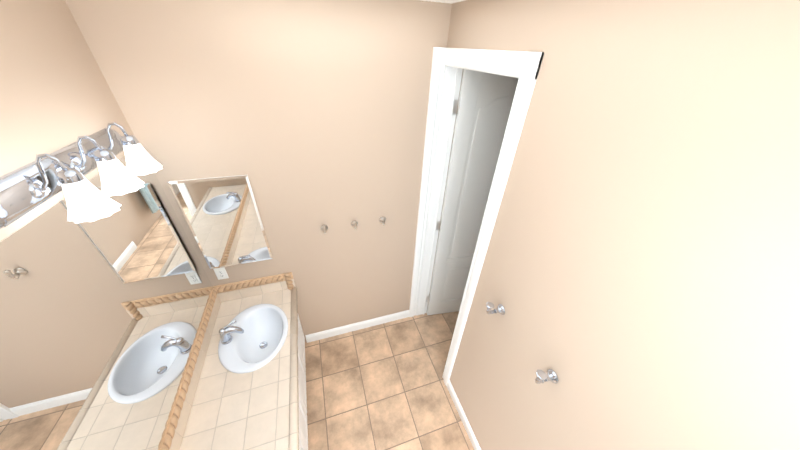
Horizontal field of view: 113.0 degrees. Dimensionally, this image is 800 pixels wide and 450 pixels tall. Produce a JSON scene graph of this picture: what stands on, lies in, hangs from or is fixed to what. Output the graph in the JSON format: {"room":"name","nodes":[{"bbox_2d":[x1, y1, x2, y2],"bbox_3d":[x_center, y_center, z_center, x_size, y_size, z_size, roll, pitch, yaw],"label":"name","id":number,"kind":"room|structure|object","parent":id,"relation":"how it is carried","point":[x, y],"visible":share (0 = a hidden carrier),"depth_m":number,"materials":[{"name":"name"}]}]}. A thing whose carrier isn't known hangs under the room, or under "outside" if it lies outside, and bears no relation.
{"room":"bathroom","nodes":[
{"label":"bathroom","id":0,"kind":"room"},
{"bbox_2d":[0,0,212,449],"bbox_3d":[-0.676,1.520,-0.210,0.127,2.740,5.300,-9,36,-16],"label":"mirror","id":1,"kind":"object","parent":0,"point":[100,320],"depth_m":0.97,"materials":[{"name":"clear glass"}]},
{"bbox_2d":[0,122,162,228],"bbox_3d":[-1.122,-0.227,0.984,0.200,0.208,0.752,-9,36,-16],"label":"sconce","id":2,"kind":"object","parent":1,"relation":"attached to","point":[38,181],"visible":1,"depth_m":0.89,"materials":[{"name":"white glass"}]},
{"bbox_2d":[65,0,462,341],"bbox_3d":[0.105,-0.129,2.271,3.220,2.740,0.120,-9,36,-16],"label":"wall","id":3,"kind":"structure","parent":0,"point":[308,118],"depth_m":1.54,"materials":[{"name":"beige paint"}]},
{"bbox_2d":[167,175,272,268],"bbox_3d":[-1.152,0.001,1.769,0.415,0.680,0.022,-9,36,-16],"label":"medicine cabinet mirror","id":4,"kind":"object","parent":3,"relation":"attached to","point":[222,218],"visible":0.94,"depth_m":1.73,"materials":[{"name":"clear glass"}]},
{"bbox_2d":[213,267,228,279],"bbox_3d":[-1.325,0.359,1.960,0.070,0.114,0.008,-9,36,-16],"label":"duplex electrical outlet","id":5,"kind":"object","parent":3,"relation":"attached to","point":[220,272],"visible":0.96,"depth_m":1.96,"materials":[{"name":"white plastic"}]},
{"bbox_2d":[321,225,327,232],"bbox_3d":[-0.569,0.029,1.994,0.052,0.081,0.065,-9,36,-16],"label":"robe hook","id":6,"kind":"object","parent":3,"relation":"attached to","point":[324,228],"depth_m":2.00,"materials":[{"name":"silver metal"}]},
{"bbox_2d":[351,221,357,228],"bbox_3d":[-0.348,-0.004,2.058,0.052,0.081,0.065,-9,36,-16],"label":"robe hook","id":7,"kind":"object","parent":3,"relation":"attached to","point":[354,223],"depth_m":2.06,"materials":[{"name":"silver metal"}]},
{"bbox_2d":[305,310,408,342],"bbox_3d":[-0.420,1.069,2.813,1.100,0.110,0.013,-9,36,-16],"label":"baseboard","id":8,"kind":"structure","parent":3,"relation":"attached to","point":[353,327],"depth_m":2.79,"materials":[{"name":"white paint"}]},
{"bbox_2d":[379,217,385,224],"bbox_3d":[-0.132,-0.037,2.121,0.052,0.081,0.065,-9,36,-16],"label":"robe hook","id":9,"kind":"object","parent":3,"relation":"attached to","point":[382,219],"depth_m":2.13,"materials":[{"name":"silver metal"}]},
{"bbox_2d":[426,100,458,301],"bbox_3d":[0.343,0.005,2.349,0.041,2.044,0.011,-9,36,-16],"label":"door hinges","id":10,"kind":"object","parent":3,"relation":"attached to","point":[456,104],"visible":0.83,"depth_m":1.82,"materials":[{"name":"silver metal"}]},
{"bbox_2d":[427,69,518,314],"bbox_3d":[0.695,-0.008,2.399,0.684,2.428,0.173,-4,35,-10],"label":"closet door","id":11,"kind":"structure","parent":3,"relation":"in","point":[484,107],"depth_m":2.09,"materials":[{"name":"white wood"}]},
{"bbox_2d":[305,311,473,449],"bbox_3d":[0.795,2.447,1.021,3.400,0.060,5.360,-9,36,-16],"label":"floor","id":12,"kind":"structure","parent":0,"point":[383,386],"depth_m":2.35,"materials":[{"name":"tile"}]},
{"bbox_2d":[190,380,307,449],"bbox_3d":[-0.924,1.443,1.773,0.532,0.620,0.290,-9,36,-16],"label":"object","id":13,"kind":"structure","parent":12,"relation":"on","point":[253,417],"depth_m":1.46,"materials":[{"name":"white"}]},
{"bbox_2d":[190,288,293,399],"bbox_3d":[-1.053,0.764,1.891,0.545,0.001,0.722,-9,36,-16],"label":"countertop","id":14,"kind":"structure","parent":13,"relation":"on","point":[200,389],"depth_m":1.74,"materials":[{"name":"beige tile"}]},
{"bbox_2d":[214,320,245,343],"bbox_3d":[-1.143,0.720,1.785,0.154,0.152,0.070,-9,36,-16],"label":"faucet","id":15,"kind":"object","parent":14,"relation":"on","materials":[{"name":"silver metal"}]},
{"bbox_2d":[206,296,293,395],"bbox_3d":[-1.028,0.827,1.905,0.442,0.155,0.542,-9,36,-16],"label":"sink","id":16,"kind":"object","parent":14,"relation":"in","point":[266,344],"depth_m":1.88,"materials":[{"name":"white ceramic"}]},
{"bbox_2d":[202,300,306,407],"bbox_3d":[-1.080,1.169,2.166,0.532,0.620,0.717,-9,36,-16],"label":"base cabinet","id":17,"kind":"object","parent":12,"relation":"on","point":[299,339],"depth_m":1.73,"materials":[{"name":"white"}]},
{"bbox_2d":[234,428,305,449],"bbox_3d":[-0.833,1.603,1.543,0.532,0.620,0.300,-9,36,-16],"label":"countertop","id":18,"kind":"structure","parent":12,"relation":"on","point":[288,440],"depth_m":1.38,"materials":[{"name":"white tile"}]},
{"bbox_2d":[421,0,464,3],"bbox_3d":[0.905,0.133,-0.551,3.400,0.060,5.360,-9,36,-16],"label":"ceiling","id":19,"kind":"structure","parent":0,"point":[449,1],"depth_m":1.42,"materials":[{"name":"white paint"}]},
{"bbox_2d":[447,0,799,449],"bbox_3d":[1.078,1.256,0.302,0.120,2.740,5.060,-9,36,-16],"label":"wall","id":20,"kind":"structure","parent":0,"point":[639,279],"depth_m":0.75,"materials":[{"name":"beige paint"}]},
{"bbox_2d":[447,380,480,449],"bbox_3d":[0.651,1.804,1.807,0.013,0.110,1.436,-9,36,-16],"label":"baseboard","id":21,"kind":"structure","parent":20,"relation":"attached to","point":[467,426],"depth_m":2.14,"materials":[{"name":"white paint"}]},
{"bbox_2d":[409,47,543,385],"bbox_3d":[0.380,0.188,2.008,0.224,2.534,0.804,-9,36,-16],"label":"door frame","id":22,"kind":"structure","parent":20,"relation":"attached to","point":[449,65],"depth_m":1.72,"materials":[{"name":"white paint"}]},
{"bbox_2d":[486,302,504,314],"bbox_3d":[0.506,0.454,1.426,0.114,0.100,0.058,-9,36,-16],"label":"robe hook","id":23,"kind":"object","parent":20,"relation":"attached to","point":[500,309],"depth_m":1.43,"materials":[{"name":"silver metal"}]},
{"bbox_2d":[535,369,558,383],"bbox_3d":[0.620,0.656,1.137,0.114,0.100,0.058,-9,36,-16],"label":"robe hook","id":24,"kind":"object","parent":20,"relation":"attached to","point":[542,377],"depth_m":1.14,"materials":[{"name":"silver metal"}]}
]}

